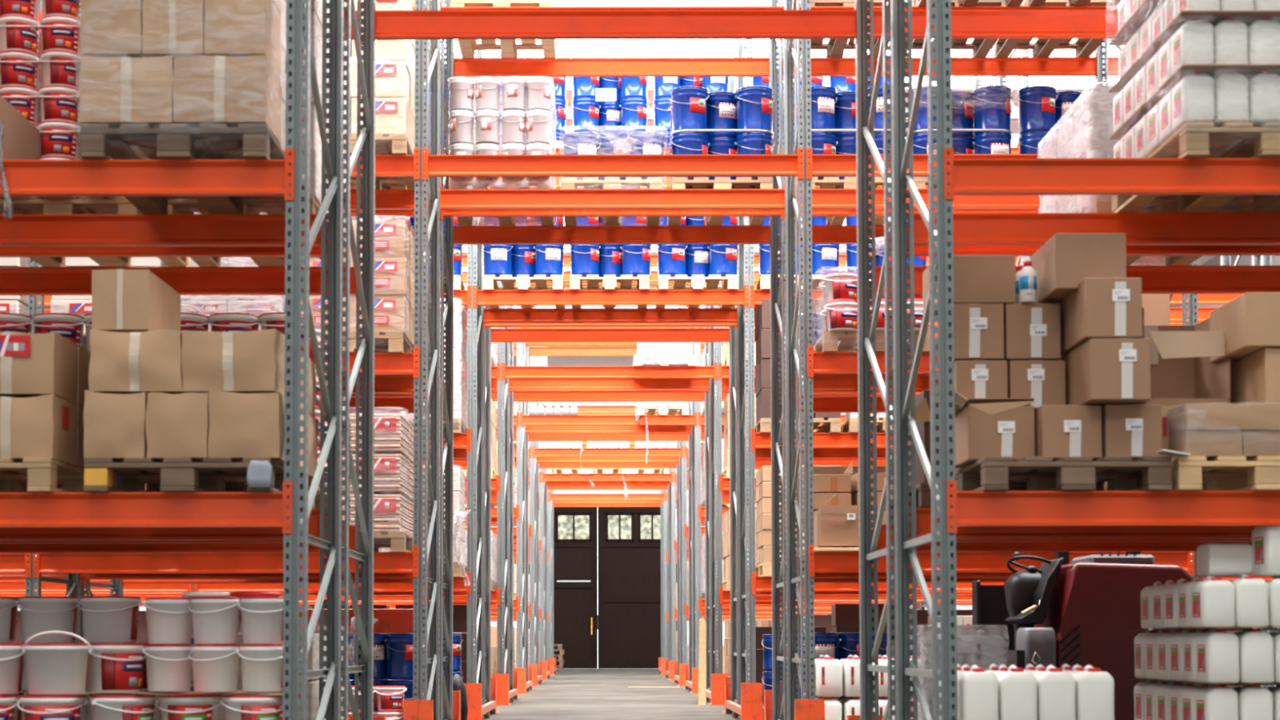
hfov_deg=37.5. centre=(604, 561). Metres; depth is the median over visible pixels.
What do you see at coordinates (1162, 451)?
sheet
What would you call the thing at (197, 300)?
wrap
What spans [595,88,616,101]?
label
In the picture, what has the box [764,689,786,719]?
guard
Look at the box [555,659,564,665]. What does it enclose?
wooden pallet
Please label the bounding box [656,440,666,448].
carton
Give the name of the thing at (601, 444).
carton
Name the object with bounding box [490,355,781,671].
rack
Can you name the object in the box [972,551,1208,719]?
forklift
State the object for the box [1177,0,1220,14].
jerrycan
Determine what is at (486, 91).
pail
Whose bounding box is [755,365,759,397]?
cardboard box
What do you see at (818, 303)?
cardboard box
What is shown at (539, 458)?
rack
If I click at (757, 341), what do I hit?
cardboard box
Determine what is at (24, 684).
plastic bucket
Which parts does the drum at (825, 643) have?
handle, lid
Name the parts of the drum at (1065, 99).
lid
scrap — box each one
[0,121,13,222]
[348,616,377,695]
[453,509,471,586]
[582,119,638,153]
[622,473,628,498]
[635,402,657,422]
[645,417,648,461]
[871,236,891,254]
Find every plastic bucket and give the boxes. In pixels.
[0,0,39,19]
[0,14,41,55]
[0,50,40,89]
[0,85,39,124]
[0,312,34,332]
[0,596,19,643]
[0,643,25,694]
[0,694,17,719]
[8,687,26,719]
[15,595,79,643]
[17,694,88,719]
[21,653,27,689]
[22,631,92,694]
[22,689,29,694]
[31,312,85,346]
[36,85,79,124]
[38,14,80,54]
[38,50,81,89]
[38,120,80,159]
[39,155,76,199]
[42,0,81,19]
[77,595,142,642]
[82,313,91,350]
[82,692,137,719]
[85,643,146,693]
[88,693,157,719]
[105,156,113,199]
[141,643,188,690]
[142,597,192,644]
[142,644,192,691]
[155,693,224,719]
[180,312,210,330]
[188,596,240,644]
[188,644,239,691]
[207,312,260,330]
[219,693,282,719]
[236,596,283,644]
[236,644,283,692]
[257,311,303,351]
[308,326,320,367]
[310,448,319,487]
[314,367,320,408]
[315,408,319,448]
[318,414,327,448]
[319,462,327,487]
[324,340,328,374]
[342,686,343,711]
[347,685,376,711]
[347,710,377,715]
[374,685,406,711]
[374,710,403,719]
[819,280,826,306]
[819,308,844,334]
[822,271,857,302]
[823,300,857,333]
[869,271,891,300]
[869,300,891,331]
[906,293,922,300]
[906,300,923,333]
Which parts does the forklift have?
panel, cabin panel, seat, mast rail, mast rail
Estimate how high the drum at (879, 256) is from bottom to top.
0.366 m
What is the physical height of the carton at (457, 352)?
0.232 m
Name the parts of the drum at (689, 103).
lid, handle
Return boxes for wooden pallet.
[0,196,190,266]
[0,457,115,492]
[80,123,304,213]
[84,457,313,508]
[167,195,345,266]
[246,487,344,519]
[324,332,413,352]
[344,133,414,189]
[350,179,425,226]
[359,531,413,551]
[409,0,426,57]
[409,417,466,433]
[430,275,466,308]
[444,562,466,577]
[448,177,553,226]
[451,0,555,57]
[462,466,497,478]
[465,502,515,507]
[483,275,564,308]
[490,579,497,591]
[513,440,516,448]
[513,591,515,599]
[546,468,585,474]
[553,644,562,648]
[553,648,564,654]
[553,654,563,659]
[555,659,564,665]
[555,664,563,670]
[561,177,662,225]
[569,275,649,308]
[588,468,626,474]
[630,468,668,473]
[632,354,696,366]
[636,405,688,415]
[655,274,737,308]
[667,177,773,225]
[701,499,756,506]
[721,466,759,478]
[722,354,755,366]
[722,578,748,590]
[754,274,823,307]
[755,417,840,432]
[755,561,786,576]
[762,704,764,719]
[792,0,889,57]
[793,177,884,225]
[813,331,929,351]
[840,417,892,432]
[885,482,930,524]
[889,177,936,221]
[905,0,1004,57]
[915,0,1023,6]
[934,336,937,350]
[936,456,1172,507]
[993,0,1115,57]
[1026,0,1121,6]
[1075,195,1253,265]
[1104,456,1279,490]
[1111,122,1279,213]
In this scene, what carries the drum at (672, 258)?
on the wooden pallet at (697, 282)
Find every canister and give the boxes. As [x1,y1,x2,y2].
[528,404,536,415]
[537,404,544,415]
[545,404,552,415]
[553,404,561,415]
[561,404,569,415]
[570,404,577,415]
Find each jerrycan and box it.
[814,654,824,661]
[814,654,843,697]
[816,697,842,719]
[839,697,853,702]
[840,654,853,662]
[841,654,859,697]
[841,697,860,719]
[872,654,894,696]
[872,696,894,719]
[910,696,922,719]
[920,637,962,679]
[938,663,961,719]
[957,664,970,675]
[957,665,998,719]
[961,629,1004,667]
[985,663,998,671]
[989,664,1008,675]
[995,664,1037,719]
[1023,663,1035,671]
[1026,664,1046,675]
[1033,664,1075,719]
[1061,663,1072,671]
[1062,664,1084,675]
[1072,664,1114,719]
[1112,88,1124,133]
[1113,135,1124,158]
[1117,0,1128,31]
[1118,40,1129,78]
[1124,75,1135,122]
[1124,124,1136,158]
[1128,0,1140,17]
[1128,26,1141,66]
[1133,629,1157,679]
[1133,679,1157,719]
[1134,63,1146,111]
[1135,113,1151,158]
[1140,13,1152,54]
[1140,581,1164,629]
[1145,628,1169,679]
[1145,680,1168,719]
[1146,50,1159,99]
[1146,101,1163,153]
[1151,580,1177,628]
[1152,0,1164,41]
[1155,680,1182,719]
[1156,628,1182,680]
[1158,37,1172,87]
[1159,88,1175,142]
[1163,578,1191,628]
[1164,0,1177,28]
[1168,628,1195,681]
[1169,681,1194,719]
[1171,18,1213,74]
[1172,71,1214,131]
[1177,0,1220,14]
[1177,577,1204,628]
[1181,682,1208,719]
[1182,627,1208,682]
[1190,575,1235,627]
[1194,683,1238,719]
[1195,627,1239,683]
[1196,543,1252,577]
[1213,18,1248,64]
[1213,71,1248,127]
[1219,0,1254,10]
[1229,574,1269,627]
[1233,683,1273,719]
[1234,627,1274,683]
[1247,18,1279,64]
[1247,71,1279,127]
[1251,525,1279,576]
[1253,0,1279,10]
[1264,575,1279,627]
[1267,683,1279,719]
[1268,627,1279,683]
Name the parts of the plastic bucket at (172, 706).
handle, lid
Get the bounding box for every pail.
[448,76,474,111]
[448,109,474,145]
[449,142,475,180]
[474,76,500,111]
[474,109,500,145]
[475,142,500,180]
[500,142,525,180]
[501,75,526,111]
[501,109,526,145]
[524,109,551,144]
[524,142,551,180]
[526,75,551,111]
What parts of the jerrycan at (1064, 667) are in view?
handle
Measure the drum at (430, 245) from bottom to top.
0.366 m
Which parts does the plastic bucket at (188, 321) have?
lid, handle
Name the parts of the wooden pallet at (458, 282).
frame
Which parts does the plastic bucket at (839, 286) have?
handle, lid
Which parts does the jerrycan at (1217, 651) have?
handle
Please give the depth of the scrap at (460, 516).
18.83 m
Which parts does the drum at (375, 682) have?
lid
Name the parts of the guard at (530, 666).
guard plate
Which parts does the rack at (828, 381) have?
upright post, upright post, upright post, upright post, upright post, upright post, upright post, upright post, upright post, upright post, upright post, upright post, upright post, upright post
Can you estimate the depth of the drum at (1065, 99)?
15.19 m
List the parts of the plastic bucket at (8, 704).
lid, handle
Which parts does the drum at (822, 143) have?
lid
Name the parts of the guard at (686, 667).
guard plate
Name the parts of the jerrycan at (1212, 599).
handle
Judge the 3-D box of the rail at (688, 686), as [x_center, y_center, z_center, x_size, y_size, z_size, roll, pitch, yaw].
[1.391,2.030,30.662,0.070,0.148,2.320,0,-2,0]
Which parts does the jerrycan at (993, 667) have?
handle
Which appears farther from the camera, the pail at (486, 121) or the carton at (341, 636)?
the pail at (486, 121)
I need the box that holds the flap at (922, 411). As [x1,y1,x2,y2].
[910,397,930,422]
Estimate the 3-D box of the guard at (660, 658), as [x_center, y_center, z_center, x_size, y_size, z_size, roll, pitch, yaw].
[1.466,2.617,47.672,0.260,0.400,0.220,0,-2,0]
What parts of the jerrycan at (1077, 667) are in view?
handle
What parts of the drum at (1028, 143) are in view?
lid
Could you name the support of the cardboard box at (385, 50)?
on the cardboard box at (392, 77)
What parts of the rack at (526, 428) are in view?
upright post, upright post, upright post, upright post, upright post, upright post, upright post, upright post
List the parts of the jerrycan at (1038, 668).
handle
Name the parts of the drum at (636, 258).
handle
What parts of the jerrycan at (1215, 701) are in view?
handle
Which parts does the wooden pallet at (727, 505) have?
frame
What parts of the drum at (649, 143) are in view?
lid, handle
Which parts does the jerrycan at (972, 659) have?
handle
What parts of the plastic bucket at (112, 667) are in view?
handle, lid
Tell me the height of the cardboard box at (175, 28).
0.303 m
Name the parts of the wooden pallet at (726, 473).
frame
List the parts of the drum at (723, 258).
handle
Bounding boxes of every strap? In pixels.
[667,128,773,154]
[793,128,890,149]
[914,128,1012,135]
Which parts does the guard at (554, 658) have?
guard plate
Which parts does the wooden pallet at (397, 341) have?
frame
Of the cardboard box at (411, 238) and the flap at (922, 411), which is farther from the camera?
the cardboard box at (411, 238)
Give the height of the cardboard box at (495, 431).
0.298 m
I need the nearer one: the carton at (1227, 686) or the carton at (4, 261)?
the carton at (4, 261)
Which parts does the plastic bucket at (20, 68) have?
lid, handle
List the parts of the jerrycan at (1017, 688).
handle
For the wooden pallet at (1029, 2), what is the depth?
14.81 m
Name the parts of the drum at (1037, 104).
lid, handle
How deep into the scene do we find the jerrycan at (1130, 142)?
8.98 m
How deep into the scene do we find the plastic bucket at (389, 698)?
13.46 m
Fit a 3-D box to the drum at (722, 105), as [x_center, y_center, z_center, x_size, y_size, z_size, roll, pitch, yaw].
[0.945,-3.603,15.320,0.309,0.366,0.309,-2,-3,39]
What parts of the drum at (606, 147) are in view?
lid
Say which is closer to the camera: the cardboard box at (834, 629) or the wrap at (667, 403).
the cardboard box at (834, 629)
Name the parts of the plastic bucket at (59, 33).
handle, lid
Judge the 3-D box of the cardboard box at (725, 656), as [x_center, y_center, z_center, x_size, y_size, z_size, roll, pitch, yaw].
[1.717,1.354,24.729,0.256,0.233,0.389,0,-2,-1]
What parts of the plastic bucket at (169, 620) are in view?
handle, lid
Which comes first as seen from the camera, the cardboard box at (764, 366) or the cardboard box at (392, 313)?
the cardboard box at (392, 313)
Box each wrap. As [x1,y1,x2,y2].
[180,213,284,329]
[379,297,467,433]
[443,530,497,589]
[447,76,556,226]
[463,283,497,366]
[475,39,541,43]
[528,573,529,601]
[528,628,529,662]
[635,401,687,414]
[636,342,689,366]
[675,491,688,541]
[687,564,702,604]
[700,346,724,415]
[700,439,729,506]
[701,532,723,597]
[910,623,1008,719]
[1037,81,1255,265]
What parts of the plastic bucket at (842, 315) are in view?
handle, lid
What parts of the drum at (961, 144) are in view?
lid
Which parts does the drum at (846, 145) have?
lid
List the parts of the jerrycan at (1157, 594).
handle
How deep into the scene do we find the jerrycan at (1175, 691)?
8.54 m
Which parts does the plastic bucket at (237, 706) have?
handle, lid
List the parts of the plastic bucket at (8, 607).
lid, handle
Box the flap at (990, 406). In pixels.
[935,390,1035,415]
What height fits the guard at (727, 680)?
0.400 m
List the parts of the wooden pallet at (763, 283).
frame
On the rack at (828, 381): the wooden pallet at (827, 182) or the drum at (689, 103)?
the wooden pallet at (827, 182)
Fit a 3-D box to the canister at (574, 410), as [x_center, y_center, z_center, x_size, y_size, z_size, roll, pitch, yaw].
[-0.485,-2.393,29.676,0.117,0.185,0.120,0,-2,0]
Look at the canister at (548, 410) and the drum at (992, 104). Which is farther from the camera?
the canister at (548, 410)
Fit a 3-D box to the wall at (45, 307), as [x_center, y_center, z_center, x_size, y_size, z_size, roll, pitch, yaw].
[-14.155,-2.931,24.644,0.300,9.600,61.000,0,-2,0]
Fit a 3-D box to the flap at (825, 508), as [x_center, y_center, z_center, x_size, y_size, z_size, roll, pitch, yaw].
[1.704,-0.422,13.587,0.350,0.150,0.014,0,-2,0]
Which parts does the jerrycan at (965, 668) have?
handle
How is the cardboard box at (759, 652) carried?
on the cardboard box at (758, 674)
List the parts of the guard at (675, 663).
guard plate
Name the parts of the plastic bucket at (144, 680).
lid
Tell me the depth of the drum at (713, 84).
20.42 m
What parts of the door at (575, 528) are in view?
pane frame, pane, handle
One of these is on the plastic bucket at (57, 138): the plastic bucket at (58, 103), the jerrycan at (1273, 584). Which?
the plastic bucket at (58, 103)
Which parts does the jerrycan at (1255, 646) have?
handle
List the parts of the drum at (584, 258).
handle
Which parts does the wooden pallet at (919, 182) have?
frame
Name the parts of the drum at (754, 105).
lid, handle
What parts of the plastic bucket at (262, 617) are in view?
handle, lid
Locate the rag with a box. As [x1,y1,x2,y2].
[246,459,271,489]
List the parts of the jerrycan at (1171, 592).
handle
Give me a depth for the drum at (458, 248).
19.06 m
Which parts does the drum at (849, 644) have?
lid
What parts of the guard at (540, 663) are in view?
guard plate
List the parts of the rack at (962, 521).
upright post, upright post, upright post, upright post, upright post, upright post, upright post, upright post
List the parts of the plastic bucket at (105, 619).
handle, lid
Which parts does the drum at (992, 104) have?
lid, handle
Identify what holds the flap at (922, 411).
attached to the cardboard box at (923, 428)
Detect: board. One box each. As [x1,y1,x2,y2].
[299,608,413,679]
[799,546,858,557]
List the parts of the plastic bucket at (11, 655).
lid, handle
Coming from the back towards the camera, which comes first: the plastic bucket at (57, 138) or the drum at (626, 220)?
the drum at (626, 220)
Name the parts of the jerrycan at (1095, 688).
handle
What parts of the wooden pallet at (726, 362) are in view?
frame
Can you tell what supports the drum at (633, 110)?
on the drum
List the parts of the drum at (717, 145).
lid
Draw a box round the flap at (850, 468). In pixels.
[844,460,873,473]
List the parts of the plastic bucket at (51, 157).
lid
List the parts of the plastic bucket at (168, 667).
handle, lid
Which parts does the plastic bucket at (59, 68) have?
handle, lid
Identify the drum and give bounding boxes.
[341,633,355,679]
[342,680,354,711]
[358,633,386,679]
[360,679,392,711]
[381,179,391,189]
[384,632,423,679]
[386,680,424,710]
[398,217,410,226]
[410,217,414,226]
[423,244,431,283]
[439,635,462,671]
[439,671,462,690]
[440,240,463,278]
[444,217,459,235]
[481,244,513,276]
[493,76,502,95]
[511,244,535,283]
[512,217,529,226]
[533,244,564,276]
[546,76,565,100]
[550,97,567,133]
[550,131,565,147]
[553,217,564,225]
[560,132,600,179]
[568,244,600,276]
[571,97,600,133]
[573,76,599,99]
[576,216,599,225]
[598,137,628,189]
[599,76,621,102]
[599,101,621,136]
[599,216,622,225]
[599,244,622,282]
[600,135,620,138]
[619,97,648,133]
[620,76,647,100]
[620,131,639,138]
[620,244,652,277]
[622,216,646,225]
[626,132,666,186]
[652,97,671,133]
[653,76,679,100]
[656,244,687,276]
[657,131,670,147]
[658,216,685,225]
[667,100,671,145]
[668,145,692,189]
[669,85,709,135]
[670,132,709,186]
[680,76,702,87]
[685,216,706,225]
[685,244,709,282]
[702,76,728,93]
[706,91,737,138]
[706,137,737,189]
[707,244,739,276]
[722,216,737,225]
[734,85,774,135]
[734,132,774,186]
[752,76,768,87]
[757,240,779,277]
[761,216,784,235]
[761,634,786,671]
[761,671,786,707]
[777,72,794,102]
[777,101,794,132]
[794,244,802,274]
[795,634,800,671]
[796,76,822,100]
[796,100,797,125]
[796,671,804,699]
[800,85,837,134]
[800,132,838,186]
[800,632,840,675]
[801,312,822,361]
[803,679,839,700]
[812,216,826,225]
[812,244,840,275]
[829,76,855,93]
[834,137,856,188]
[835,91,856,137]
[839,632,859,660]
[844,244,876,273]
[845,216,856,225]
[867,85,890,133]
[868,131,890,186]
[871,632,894,658]
[875,244,891,266]
[879,76,889,85]
[906,85,936,133]
[906,256,926,266]
[913,131,936,177]
[951,90,974,138]
[952,136,974,154]
[972,85,1013,135]
[972,131,1013,154]
[1016,85,1057,135]
[1017,131,1056,154]
[1055,90,1084,133]
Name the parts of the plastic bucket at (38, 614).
handle, lid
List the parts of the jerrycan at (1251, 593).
handle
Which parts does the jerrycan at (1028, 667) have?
handle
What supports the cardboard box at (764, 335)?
on the cardboard box at (764, 366)
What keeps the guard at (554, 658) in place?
on the floor
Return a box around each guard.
[347,715,386,719]
[403,699,433,719]
[439,690,460,719]
[463,683,482,719]
[490,678,498,714]
[492,673,511,705]
[513,667,527,693]
[513,671,519,699]
[528,663,539,685]
[528,665,533,689]
[538,660,547,679]
[538,662,543,682]
[547,658,555,675]
[547,659,551,677]
[553,657,557,673]
[657,657,661,673]
[660,657,667,675]
[664,659,667,677]
[667,660,677,679]
[672,662,677,682]
[677,663,688,685]
[683,665,690,688]
[689,667,698,693]
[708,673,728,705]
[722,677,737,713]
[740,682,762,719]
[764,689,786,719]
[794,699,824,719]
[847,715,883,719]
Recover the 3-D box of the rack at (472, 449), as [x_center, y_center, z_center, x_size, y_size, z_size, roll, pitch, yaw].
[0.061,-1.966,20.200,14.130,7.260,2.460,0,-2,0]
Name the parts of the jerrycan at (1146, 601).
handle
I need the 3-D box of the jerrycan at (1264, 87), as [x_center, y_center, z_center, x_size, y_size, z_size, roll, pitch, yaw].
[2.876,-2.024,8.262,0.142,0.234,0.186,0,-2,0]
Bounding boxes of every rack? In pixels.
[0,0,1273,719]
[0,0,1279,719]
[0,39,1277,719]
[138,254,1023,691]
[378,305,831,675]
[390,285,845,682]
[439,401,772,658]
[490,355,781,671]
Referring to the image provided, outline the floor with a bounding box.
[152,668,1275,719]
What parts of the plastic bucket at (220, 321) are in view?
lid, handle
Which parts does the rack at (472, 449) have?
upright post, upright post, upright post, upright post, upright post, upright post, upright post, upright post, upright post, upright post, upright post, upright post, upright post, upright post, upright post, upright post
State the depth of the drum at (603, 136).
20.54 m
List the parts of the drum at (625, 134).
lid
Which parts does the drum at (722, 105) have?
lid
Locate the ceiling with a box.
[38,86,1216,286]
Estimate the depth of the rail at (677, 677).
35.67 m
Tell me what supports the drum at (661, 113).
on the drum at (667, 134)
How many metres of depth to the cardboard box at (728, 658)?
24.15 m
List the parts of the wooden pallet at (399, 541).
frame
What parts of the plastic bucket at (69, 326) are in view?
lid, handle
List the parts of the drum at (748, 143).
lid, handle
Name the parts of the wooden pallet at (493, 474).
frame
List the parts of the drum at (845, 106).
lid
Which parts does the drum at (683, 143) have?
lid, handle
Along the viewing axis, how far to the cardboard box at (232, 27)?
8.17 m
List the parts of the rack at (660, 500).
upright post, upright post, upright post, upright post, upright post, upright post, upright post, upright post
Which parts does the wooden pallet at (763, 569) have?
frame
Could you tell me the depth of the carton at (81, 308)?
13.66 m
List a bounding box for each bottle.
[1014,265,1023,303]
[1018,260,1036,303]
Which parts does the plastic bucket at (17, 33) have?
lid, handle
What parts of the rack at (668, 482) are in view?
upright post, upright post, upright post, upright post, upright post, upright post, upright post, upright post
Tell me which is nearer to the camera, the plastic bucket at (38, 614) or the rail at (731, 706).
the plastic bucket at (38, 614)
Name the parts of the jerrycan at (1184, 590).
handle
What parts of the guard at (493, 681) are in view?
guard plate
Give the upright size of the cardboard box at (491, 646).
0.298 m
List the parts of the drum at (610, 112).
lid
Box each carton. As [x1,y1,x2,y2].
[0,257,29,266]
[0,295,28,306]
[0,300,28,315]
[13,610,51,643]
[19,31,149,214]
[50,300,92,332]
[51,295,92,300]
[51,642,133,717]
[65,257,101,266]
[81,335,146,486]
[131,257,168,266]
[133,610,154,717]
[154,680,242,719]
[180,198,199,213]
[180,300,228,330]
[181,295,228,302]
[188,633,235,679]
[189,257,228,266]
[204,99,285,159]
[227,294,284,304]
[227,300,284,330]
[228,257,258,266]
[235,633,319,679]
[236,680,319,719]
[237,610,242,633]
[247,198,266,213]
[280,0,286,54]
[280,45,286,105]
[302,38,305,87]
[302,84,305,133]
[302,139,305,178]
[309,149,326,206]
[310,10,322,69]
[310,56,321,105]
[310,103,321,160]
[311,0,322,26]
[315,678,326,719]
[323,635,326,678]
[326,0,329,42]
[326,39,328,82]
[326,80,328,130]
[341,635,342,660]
[342,208,346,242]
[343,41,346,75]
[343,80,346,114]
[378,471,430,547]
[382,547,391,551]
[395,413,413,420]
[422,538,462,563]
[423,293,431,371]
[423,396,462,419]
[440,301,462,326]
[440,347,462,376]
[440,377,462,398]
[444,324,462,351]
[444,467,462,493]
[444,491,462,515]
[444,515,462,540]
[461,380,465,404]
[461,518,465,542]
[462,310,466,335]
[462,333,466,358]
[462,358,465,380]
[462,400,465,424]
[462,472,464,496]
[462,495,465,519]
[462,541,465,564]
[465,533,493,555]
[465,556,493,580]
[493,342,496,365]
[493,536,496,559]
[493,559,497,582]
[515,486,516,502]
[538,440,548,448]
[549,440,559,448]
[560,440,570,448]
[571,440,582,448]
[586,440,596,448]
[597,440,608,448]
[608,440,618,448]
[619,440,629,448]
[635,440,644,448]
[637,342,666,366]
[645,440,655,448]
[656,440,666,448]
[666,342,692,366]
[666,440,677,448]
[721,442,724,459]
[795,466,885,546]
[795,614,858,632]
[845,412,885,421]
[909,609,972,657]
[927,615,963,638]
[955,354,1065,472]
[962,615,972,637]
[1040,133,1057,196]
[1042,195,1057,213]
[1057,115,1074,158]
[1057,195,1076,213]
[1073,92,1118,158]
[1076,144,1115,211]
[1131,257,1170,325]
[1208,627,1244,688]
[1216,144,1236,155]
[1230,362,1231,396]
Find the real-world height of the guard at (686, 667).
0.400 m
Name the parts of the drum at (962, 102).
lid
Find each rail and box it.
[481,700,495,719]
[508,688,517,703]
[526,680,532,692]
[537,675,542,684]
[665,671,669,678]
[674,675,679,684]
[684,680,692,692]
[706,688,711,703]
[725,700,740,719]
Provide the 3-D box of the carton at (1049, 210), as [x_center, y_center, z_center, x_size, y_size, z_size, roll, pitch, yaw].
[2.594,-1.933,10.435,0.254,0.257,0.392,0,-2,0]
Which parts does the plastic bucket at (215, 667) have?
handle, lid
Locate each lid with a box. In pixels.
[181,591,230,596]
[230,591,279,596]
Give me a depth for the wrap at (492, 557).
24.25 m
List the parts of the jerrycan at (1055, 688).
handle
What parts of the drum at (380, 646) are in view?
lid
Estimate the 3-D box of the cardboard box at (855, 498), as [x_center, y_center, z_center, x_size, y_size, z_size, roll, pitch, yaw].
[2.029,-0.444,14.200,0.294,0.138,0.399,0,-2,0]
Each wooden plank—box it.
[628,686,679,688]
[697,617,706,705]
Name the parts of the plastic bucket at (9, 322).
lid, handle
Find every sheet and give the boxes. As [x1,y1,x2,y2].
[77,689,282,695]
[1106,0,1164,45]
[1107,10,1279,93]
[1108,64,1279,139]
[1131,627,1279,631]
[1132,679,1279,685]
[1155,448,1190,456]
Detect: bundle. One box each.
[342,417,354,453]
[342,456,353,497]
[342,495,351,524]
[349,494,408,534]
[350,413,409,457]
[350,453,409,497]
[404,462,413,502]
[405,424,413,464]
[407,500,413,536]
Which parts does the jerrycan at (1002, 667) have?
handle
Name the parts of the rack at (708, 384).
upright post, upright post, upright post, upright post, upright post, upright post, upright post, upright post, upright post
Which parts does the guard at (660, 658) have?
guard plate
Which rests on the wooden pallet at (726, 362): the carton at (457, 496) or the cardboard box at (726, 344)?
the cardboard box at (726, 344)
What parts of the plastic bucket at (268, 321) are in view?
handle, lid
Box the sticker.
[61,405,69,431]
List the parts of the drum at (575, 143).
lid, handle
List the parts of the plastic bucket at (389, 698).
lid, handle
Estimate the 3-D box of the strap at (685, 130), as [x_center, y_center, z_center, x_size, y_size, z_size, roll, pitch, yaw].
[0.944,-3.413,15.597,0.830,0.020,1.160,0,-2,0]
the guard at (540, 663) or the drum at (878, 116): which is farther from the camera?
the guard at (540, 663)
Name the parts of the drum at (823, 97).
lid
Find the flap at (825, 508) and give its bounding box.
[819,494,858,513]
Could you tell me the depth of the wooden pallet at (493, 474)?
24.23 m
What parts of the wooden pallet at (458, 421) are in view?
frame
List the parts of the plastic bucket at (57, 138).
lid, handle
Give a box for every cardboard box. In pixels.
[0,94,39,159]
[0,330,78,404]
[0,395,77,466]
[71,344,92,410]
[75,406,84,469]
[79,55,174,146]
[80,0,145,57]
[83,391,146,462]
[88,326,184,395]
[91,269,181,332]
[112,472,116,479]
[142,0,205,57]
[145,391,209,462]
[173,55,281,146]
[181,328,284,395]
[204,0,280,80]
[208,391,284,465]
[272,0,281,14]
[300,357,315,419]
[300,406,303,466]
[300,414,318,479]
[301,295,345,332]
[302,257,350,295]
[312,604,350,608]
[344,101,351,133]
[349,294,409,341]
[350,219,409,262]
[350,257,410,303]
[350,604,390,608]
[351,24,410,75]
[351,61,408,106]
[351,97,411,147]
[354,0,410,18]
[386,304,413,347]
[388,115,414,155]
[395,604,430,632]
[408,41,414,85]
[408,76,414,122]
[408,231,413,274]
[409,268,413,309]
[410,4,414,52]
[439,604,466,632]
[439,633,466,661]
[439,661,466,683]
[465,397,493,425]
[465,421,493,446]
[473,646,493,670]
[473,669,493,680]
[490,444,493,469]
[490,626,497,645]
[490,645,497,664]
[493,404,496,430]
[493,426,496,452]
[493,449,496,472]
[493,646,496,669]
[493,669,497,674]
[513,464,515,484]
[513,484,515,503]
[513,644,518,661]
[513,645,515,663]
[514,564,518,582]
[514,581,518,598]
[514,628,518,644]
[722,342,724,364]
[722,511,725,537]
[722,535,725,559]
[722,645,726,664]
[722,664,724,673]
[723,453,724,471]
[723,558,725,581]
[724,342,755,360]
[724,399,725,417]
[724,416,725,435]
[724,435,725,453]
[724,448,736,468]
[724,532,756,557]
[724,620,726,637]
[724,638,727,656]
[724,656,726,673]
[725,393,747,414]
[725,412,747,433]
[725,430,747,450]
[725,509,756,533]
[725,555,756,579]
[726,619,748,637]
[726,656,748,675]
[727,638,748,656]
[754,393,756,412]
[754,412,755,426]
[755,306,758,340]
[755,337,758,368]
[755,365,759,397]
[755,394,759,424]
[755,470,759,487]
[755,485,759,502]
[755,516,759,533]
[755,619,768,626]
[755,626,786,648]
[755,648,763,671]
[755,671,763,694]
[756,502,759,518]
[756,533,759,549]
[756,547,759,564]
[758,299,785,333]
[758,328,785,364]
[758,359,785,392]
[759,388,785,419]
[759,465,786,484]
[759,481,780,499]
[759,497,786,515]
[759,513,786,531]
[759,529,786,547]
[760,546,781,563]
[768,619,781,626]
[794,298,813,320]
[795,626,826,634]
[813,298,823,312]
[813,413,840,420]
[813,474,851,493]
[813,493,851,511]
[813,508,858,547]
[815,465,840,466]
[831,604,859,626]
[831,626,872,632]
[849,472,893,494]
[851,491,893,511]
[871,511,886,530]
[871,604,893,626]
[872,626,893,632]
[908,389,939,486]
[922,254,1016,315]
[953,303,1004,361]
[954,360,1008,414]
[955,405,1035,467]
[1000,303,1061,362]
[1007,360,1066,409]
[1030,233,1126,303]
[1034,404,1102,461]
[1058,277,1142,354]
[1062,337,1151,406]
[1102,404,1161,460]
[1139,307,1231,405]
[1160,404,1182,456]
[1168,403,1279,435]
[1168,430,1242,459]
[1209,292,1279,362]
[1231,348,1279,404]
[1241,430,1279,459]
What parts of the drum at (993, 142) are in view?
handle, lid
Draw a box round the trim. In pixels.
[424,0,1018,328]
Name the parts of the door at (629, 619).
pane, pane frame, pane frame, pane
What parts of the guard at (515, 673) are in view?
guard plate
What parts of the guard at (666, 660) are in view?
guard plate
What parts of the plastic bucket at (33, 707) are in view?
lid, handle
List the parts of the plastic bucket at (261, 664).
handle, lid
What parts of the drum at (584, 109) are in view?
lid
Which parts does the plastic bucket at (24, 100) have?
lid, handle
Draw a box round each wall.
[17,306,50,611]
[139,346,972,644]
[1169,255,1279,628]
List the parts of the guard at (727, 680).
guard plate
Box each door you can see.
[528,506,597,668]
[597,506,676,668]
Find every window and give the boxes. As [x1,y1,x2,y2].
[375,217,845,225]
[440,38,1123,87]
[462,266,846,271]
[513,305,704,308]
[1011,134,1018,146]
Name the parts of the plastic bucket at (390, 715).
lid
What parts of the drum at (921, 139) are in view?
lid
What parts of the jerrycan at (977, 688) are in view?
handle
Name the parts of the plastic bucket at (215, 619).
handle, lid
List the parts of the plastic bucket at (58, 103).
handle, lid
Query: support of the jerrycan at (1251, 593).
on the cardboard sheet at (1262, 628)
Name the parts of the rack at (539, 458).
upright post, upright post, upright post, upright post, upright post, upright post, upright post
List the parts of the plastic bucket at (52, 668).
lid, handle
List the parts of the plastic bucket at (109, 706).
lid, handle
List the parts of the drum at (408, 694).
lid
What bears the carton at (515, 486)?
on the carton
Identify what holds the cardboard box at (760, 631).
on the cardboard box at (759, 652)
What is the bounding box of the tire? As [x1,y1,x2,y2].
[453,672,466,719]
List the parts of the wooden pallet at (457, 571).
frame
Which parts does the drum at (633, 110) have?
lid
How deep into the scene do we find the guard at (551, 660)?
45.13 m
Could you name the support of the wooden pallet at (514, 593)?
on the rack at (526, 428)
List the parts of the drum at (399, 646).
handle, lid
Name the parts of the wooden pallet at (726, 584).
frame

